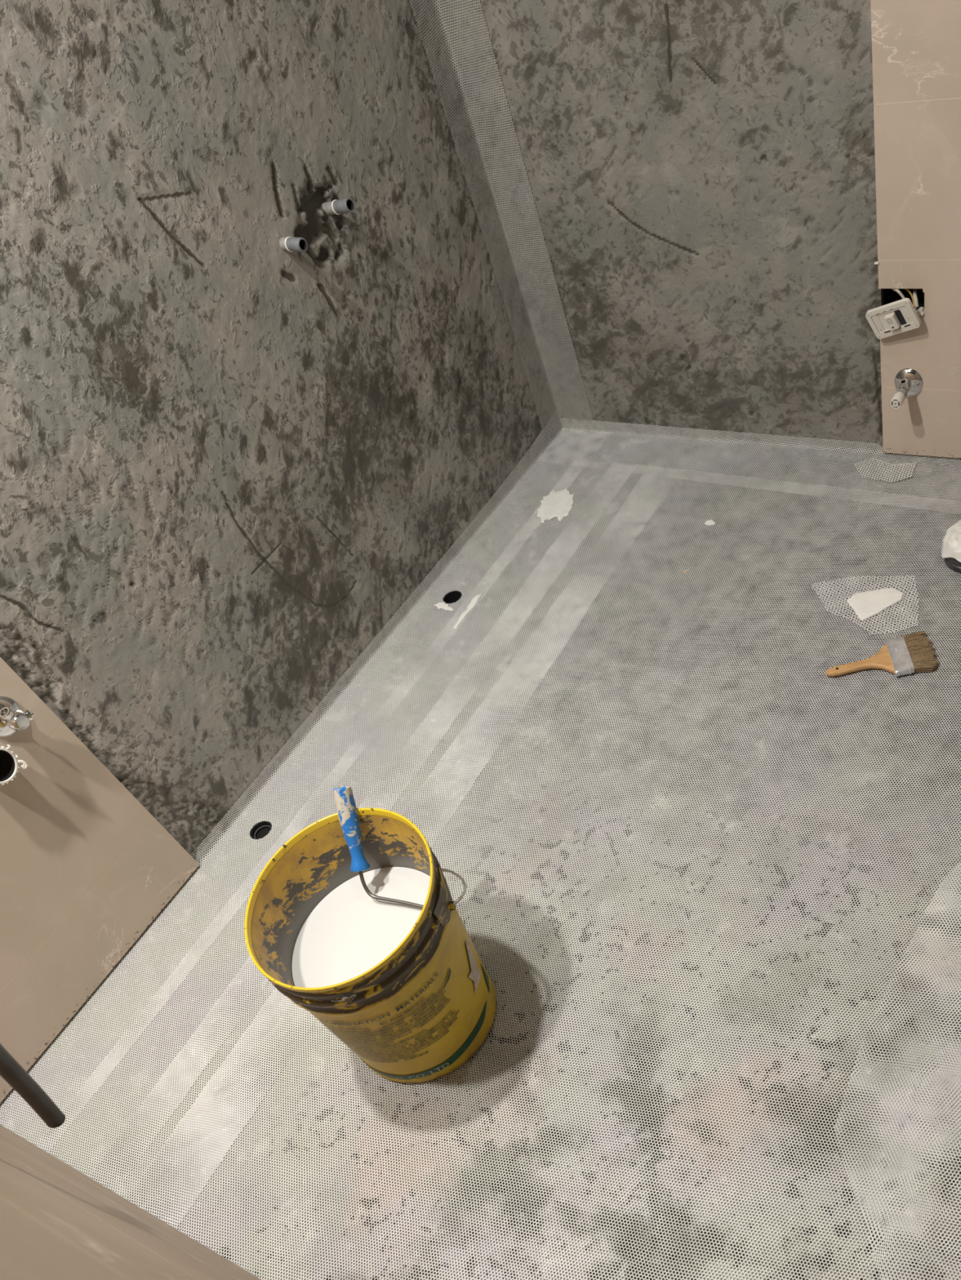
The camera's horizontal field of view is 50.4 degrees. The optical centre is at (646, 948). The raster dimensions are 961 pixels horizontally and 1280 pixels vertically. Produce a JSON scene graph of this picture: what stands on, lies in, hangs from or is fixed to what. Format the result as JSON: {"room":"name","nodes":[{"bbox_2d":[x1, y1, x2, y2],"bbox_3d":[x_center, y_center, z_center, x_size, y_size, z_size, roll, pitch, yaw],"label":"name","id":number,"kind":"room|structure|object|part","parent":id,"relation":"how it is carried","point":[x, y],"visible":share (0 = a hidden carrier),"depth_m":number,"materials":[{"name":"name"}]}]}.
{"room":"building under construction","nodes":[
{"label":"building under construction","id":0,"kind":"room"},
{"bbox_2d":[0,1124,261,1279],"bbox_3d":[-0.415,0.319,0.814,2.400,1.394,0.122,18,63,25],"label":"wall","id":1,"kind":"structure","parent":0,"point":[57,1222],"depth_m":0.77,"materials":[{"name":"beige paint"}]},
{"bbox_2d":[0,1043,65,1128],"bbox_3d":[-0.636,0.120,0.963,0.083,0.332,0.147,-41,56,-13],"label":"hose","id":2,"kind":"object","parent":1,"relation":"hanging from","point":[11,1070],"visible":1,"depth_m":1.05,"materials":[{"name":"black plastic"}]},
{"bbox_2d":[0,0,562,1102],"bbox_3d":[-1.029,-1.151,1.325,0.027,2.380,2.350,17,63,25],"label":"wall","id":3,"kind":"structure","parent":0,"point":[230,458],"depth_m":1.88,"materials":[{"name":"grey concrete"}]},
{"bbox_2d":[0,744,27,785],"bbox_3d":[-1.116,-0.317,1.675,0.110,0.068,0.072,18,63,25],"label":"pipe","id":4,"kind":"object","parent":3,"relation":"attached to","point":[9,766],"visible":1,"depth_m":1.68,"materials":[{"name":"white plastic"}]},
{"bbox_2d":[0,696,34,737],"bbox_3d":[-1.059,-0.382,1.667,0.057,0.069,0.069,18,63,25],"label":"angle valve","id":5,"kind":"object","parent":3,"relation":"attached to","point":[13,719],"visible":1,"depth_m":1.66,"materials":[{"name":"silver metal"}]},
{"bbox_3d":[-1.043,-0.391,1.677,0.024,0.022,0.020,-36,56,-10],"label":"inlet stem","id":6,"kind":"part","parent":5,"relation":"part of","materials":[{"name":"silver metal"}]},
{"bbox_2d":[279,236,307,252],"bbox_3d":[-0.678,-1.333,1.889,0.084,0.024,0.024,23,66,27],"label":"pipe stub","id":7,"kind":"object","parent":3,"relation":"attached to","point":[289,243],"visible":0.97,"depth_m":1.88,"materials":[{"name":"grey plastic"}]},
{"bbox_2d":[279,237,287,250],"bbox_3d":[-0.694,-1.339,1.897,0.046,0.021,0.021,23,66,27],"label":"socket","id":8,"kind":"object","parent":7,"relation":"attached to","point":[283,241],"depth_m":1.88,"materials":[{"name":"grey plastic"}]},
{"bbox_2d":[321,197,354,215],"bbox_3d":[-0.608,-1.449,1.952,0.090,0.030,0.024,22,65,26],"label":"pipe stub","id":9,"kind":"object","parent":3,"relation":"attached to","point":[339,206],"visible":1,"depth_m":1.94,"materials":[{"name":"grey plastic"}]},
{"bbox_2d":[321,200,335,215],"bbox_3d":[-0.625,-1.455,1.963,0.048,0.026,0.021,22,65,27],"label":"socket","id":10,"kind":"object","parent":9,"relation":"attached to","point":[329,206],"depth_m":1.95,"materials":[{"name":"grey plastic"}]},
{"bbox_2d":[0,429,960,1279],"bbox_3d":[0.260,-0.194,1.807,2.390,0.001,2.351,18,63,25],"label":"floor","id":11,"kind":"structure","parent":0,"point":[614,435],"depth_m":1.80,"materials":[{"name":"grey concrete"}]},
{"bbox_2d":[249,821,271,839],"bbox_3d":[-0.819,-0.234,2.166,0.051,0.071,0.051,18,63,25],"label":"floor drain","id":12,"kind":"object","parent":11,"relation":"in","point":[262,828],"visible":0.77,"depth_m":2.15,"materials":[{"name":"black plastic"}]},
{"bbox_2d":[0,408,610,1152],"bbox_3d":[-0.659,-0.553,2.253,0.184,0.060,2.211,18,63,25],"label":"strip","id":13,"kind":"object","parent":11,"relation":"on","point":[561,428],"visible":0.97,"depth_m":2.19,"materials":[{"name":"grey fabric"}]},
{"bbox_2d":[432,601,453,610],"bbox_3d":[-0.494,-0.834,2.430,0.070,0.001,0.028,18,63,25],"label":"cement patch","id":14,"kind":"object","parent":13,"relation":"on","point":[440,605],"visible":1,"depth_m":2.43,"materials":[{"name":"white concrete"}]},
{"bbox_2d":[37,461,635,1192],"bbox_3d":[-0.551,-0.443,2.187,0.258,0.001,2.083,18,63,25],"label":"tape","id":15,"kind":"object","parent":11,"relation":"on","point":[574,462],"visible":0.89,"depth_m":2.10,"materials":[{"name":"grey fabric"}]},
{"bbox_2d":[453,590,485,628],"bbox_3d":[-0.430,-0.817,2.402,0.021,0.001,0.144,18,63,25],"label":"cement patch","id":16,"kind":"object","parent":15,"relation":"on","point":[474,600],"visible":1,"depth_m":2.40,"materials":[{"name":"white concrete"}]},
{"bbox_2d":[537,488,574,522],"bbox_3d":[-0.234,-1.138,2.561,0.098,0.003,0.138,1,58,16],"label":"cement patch","id":17,"kind":"object","parent":15,"relation":"on","point":[557,504],"visible":1,"depth_m":2.56,"materials":[{"name":"white concrete"}]},
{"bbox_2d":[88,462,681,1227],"bbox_3d":[-0.432,-0.406,2.130,0.294,0.001,2.083,18,63,25],"label":"tape","id":18,"kind":"object","parent":11,"relation":"on","point":[626,464],"visible":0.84,"depth_m":2.11,"materials":[{"name":"grey fabric"}]},
{"bbox_2d":[442,591,462,604],"bbox_3d":[-0.469,-0.842,2.476,0.049,0.071,0.049,18,63,25],"label":"floor drain","id":19,"kind":"object","parent":11,"relation":"in","point":[451,597],"visible":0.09,"depth_m":2.46,"materials":[{"name":"black plastic"}]},
{"bbox_2d":[124,465,960,1279],"bbox_3d":[0.402,-0.135,1.725,2.007,0.001,2.082,18,63,25],"label":"sheet","id":20,"kind":"object","parent":11,"relation":"on","point":[648,468],"visible":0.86,"depth_m":1.74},
{"bbox_2d":[244,807,496,1083],"bbox_3d":[-0.422,0.014,1.623,0.323,0.362,0.324,18,63,25],"label":"paint bucket","id":21,"kind":"object","parent":20,"relation":"on","point":[421,1012],"visible":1,"depth_m":1.56,"materials":[{"name":"yellow plastic"}]},
{"bbox_2d":[292,866,430,987],"bbox_3d":[-0.431,-0.006,1.583,0.280,0.023,0.286,18,63,25],"label":"liquid coating","id":22,"kind":"object","parent":21,"relation":"in","point":[350,931],"visible":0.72,"depth_m":1.60,"materials":[{"name":"white"}]},
{"bbox_2d":[333,785,423,908],"bbox_3d":[-0.413,-0.124,1.556,0.081,0.188,0.234,-38,56,-11],"label":"paint roller","id":23,"kind":"object","parent":21,"relation":"in","point":[346,807],"visible":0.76,"depth_m":1.56,"materials":[{"name":"blue plastic"}]},
{"bbox_3d":[-0.466,-0.188,1.573,0.032,0.136,0.032,8,26,33],"label":"handle","id":24,"kind":"part","parent":23,"relation":"part of","materials":[{"name":"blue plastic"}]},
{"bbox_3d":[-0.385,-0.076,1.583,0.178,0.080,0.035,23,65,27],"label":"wire frame","id":25,"kind":"part","parent":23,"relation":"part of","materials":[{"name":"silver metal"}]},
{"bbox_2d":[320,972,438,1025],"bbox_3d":[-0.398,0.087,1.491,0.191,0.010,0.040,-21,54,1],"label":"print","id":26,"kind":"object","parent":21,"relation":"on","point":[411,999],"depth_m":1.49,"materials":[{"name":"grey"}]},
{"bbox_2d":[320,989,459,1062],"bbox_3d":[-0.395,0.130,1.563,0.201,0.136,0.052,-17,55,4],"label":"print","id":27,"kind":"object","parent":21,"relation":"attached to","point":[415,1032],"depth_m":1.56,"materials":[{"name":"grey"}]},
{"bbox_2d":[408,1062,448,1079],"bbox_3d":[-0.364,0.206,1.666,0.073,0.015,0.006,-18,54,3],"label":"print","id":28,"kind":"object","parent":21,"relation":"attached to","point":[435,1070],"depth_m":1.66,"materials":[{"name":"white"}]},
{"bbox_2d":[704,520,715,525],"bbox_3d":[0.149,-1.013,2.376,0.020,0.001,0.028,-36,56,-10],"label":"cement patch","id":29,"kind":"object","parent":20,"relation":"on","point":[708,522],"visible":1,"depth_m":2.38,"materials":[{"name":"white concrete"}]},
{"bbox_2d":[809,575,918,635],"bbox_3d":[0.452,-0.723,2.100,0.229,0.001,0.191,0,57,15],"label":"flap","id":30,"kind":"object","parent":20,"relation":"on","point":[901,578],"visible":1,"depth_m":2.10,"materials":[{"name":"white fabric"}]},
{"bbox_2d":[846,587,903,621],"bbox_3d":[0.480,-0.734,2.097,0.111,0.004,0.084,-25,54,-2],"label":"cement patch","id":31,"kind":"object","parent":30,"relation":"on","point":[865,605],"visible":1,"depth_m":2.09,"materials":[{"name":"white concrete"}]},
{"bbox_2d":[825,630,937,676],"bbox_3d":[0.463,-0.569,1.984,0.215,0.020,0.110,-13,55,6],"label":"brush","id":32,"kind":"object","parent":20,"relation":"on","point":[906,654],"visible":1,"depth_m":1.98,"materials":[{"name":"brown wood"}]},
{"bbox_3d":[0.425,-0.565,1.993,0.137,0.014,0.098,-11,55,8],"label":"handle","id":33,"kind":"part","parent":32,"relation":"part of","materials":[{"name":"brown wood"}]},
{"bbox_2d":[834,863,960,1279],"bbox_3d":[0.697,0.283,1.367,0.862,0.001,0.973,18,63,25],"label":"sheet","id":34,"kind":"object","parent":20,"relation":"on","point":[937,1156],"visible":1,"depth_m":1.48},
{"bbox_2d":[943,557,960,573],"bbox_3d":[0.680,-0.839,2.092,0.112,0.042,0.112,18,63,25],"label":"pipe","id":35,"kind":"object","parent":20,"relation":"on","point":[952,563],"visible":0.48,"depth_m":2.09,"materials":[{"name":"black plastic"}]},
{"bbox_2d":[941,520,960,562],"bbox_3d":[0.675,-0.850,2.070,0.130,0.044,0.128,18,63,25],"label":"plastic bag","id":36,"kind":"object","parent":35,"relation":"on","point":[951,544],"visible":1,"depth_m":2.06,"materials":[{"name":"white plastic"}]},
{"bbox_2d":[537,417,960,514],"bbox_3d":[0.722,-1.021,2.211,2.350,0.032,0.246,18,63,25],"label":"strip","id":37,"kind":"object","parent":11,"relation":"on","point":[598,421],"visible":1,"depth_m":2.46,"materials":[{"name":"grey fabric"}]},
{"bbox_2d":[854,457,916,482],"bbox_3d":[0.552,-1.120,2.336,0.154,0.003,0.089,18,63,25],"label":"scrap","id":38,"kind":"object","parent":37,"relation":"on","point":[873,458],"visible":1,"depth_m":2.33,"materials":[{"name":"white fabric"}]},
{"bbox_2d":[435,0,960,458],"bbox_3d":[0.532,-1.771,1.317,2.350,2.380,0.067,18,63,25],"label":"wall","id":39,"kind":"structure","parent":0,"point":[718,188],"depth_m":2.09,"materials":[{"name":"grey concrete"}]},
{"bbox_2d":[408,0,595,444],"bbox_3d":[-0.464,-2.027,1.759,0.110,2.350,0.089,18,63,25],"label":"strip","id":40,"kind":"object","parent":39,"relation":"attached to","point":[544,402],"visible":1,"depth_m":2.29,"materials":[{"name":"grey fabric"}]},
{"bbox_2d":[865,297,920,338],"bbox_3d":[0.513,-1.314,2.083,0.115,0.091,0.029,24,66,27],"label":"socket frame","id":41,"kind":"object","parent":39,"relation":"attached to","point":[900,316],"visible":1,"depth_m":2.08,"materials":[{"name":"beige plastic"}]},
{"bbox_3d":[0.513,-1.313,2.083,0.083,0.046,0.011,13,76,44],"label":"frame","id":42,"kind":"part","parent":41,"relation":"part of","materials":[{"name":"beige plastic"}]},
{"bbox_2d":[891,288,904,298],"bbox_3d":[0.525,-1.353,2.080,0.022,0.044,0.077,-14,55,6],"label":"cable","id":43,"kind":"object","parent":39,"relation":"attached to","point":[897,291],"visible":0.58,"depth_m":2.06,"materials":[{"name":"beige plastic"}]},
{"bbox_2d":[889,368,922,408],"bbox_3d":[0.559,-1.217,2.188,0.064,0.064,0.083,18,63,25],"label":"angle valve","id":44,"kind":"object","parent":39,"relation":"attached to","point":[908,383],"visible":1,"depth_m":2.18,"materials":[{"name":"silver metal"}]},
{"bbox_2d":[904,288,914,307],"bbox_3d":[0.527,-1.362,2.080,0.021,0.042,0.088,-31,55,-6],"label":"cable","id":45,"kind":"object","parent":39,"relation":"attached to","point":[907,290],"visible":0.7,"depth_m":2.06,"materials":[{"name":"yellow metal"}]},
{"bbox_2d":[912,288,918,307],"bbox_3d":[0.557,-1.353,2.073,0.011,0.024,0.049,-2,57,14],"label":"cable","id":46,"kind":"object","parent":39,"relation":"attached to","point":[914,291],"visible":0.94,"depth_m":2.06,"materials":[{"name":"beige plastic"}]},
{"bbox_2d":[914,306,924,315],"bbox_3d":[0.564,-1.328,2.077,0.028,0.010,0.020,18,63,25],"label":"lug","id":47,"kind":"object","parent":39,"relation":"attached to","point":[920,311],"visible":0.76,"depth_m":2.07,"materials":[{"name":"beige plastic"}]}
]}

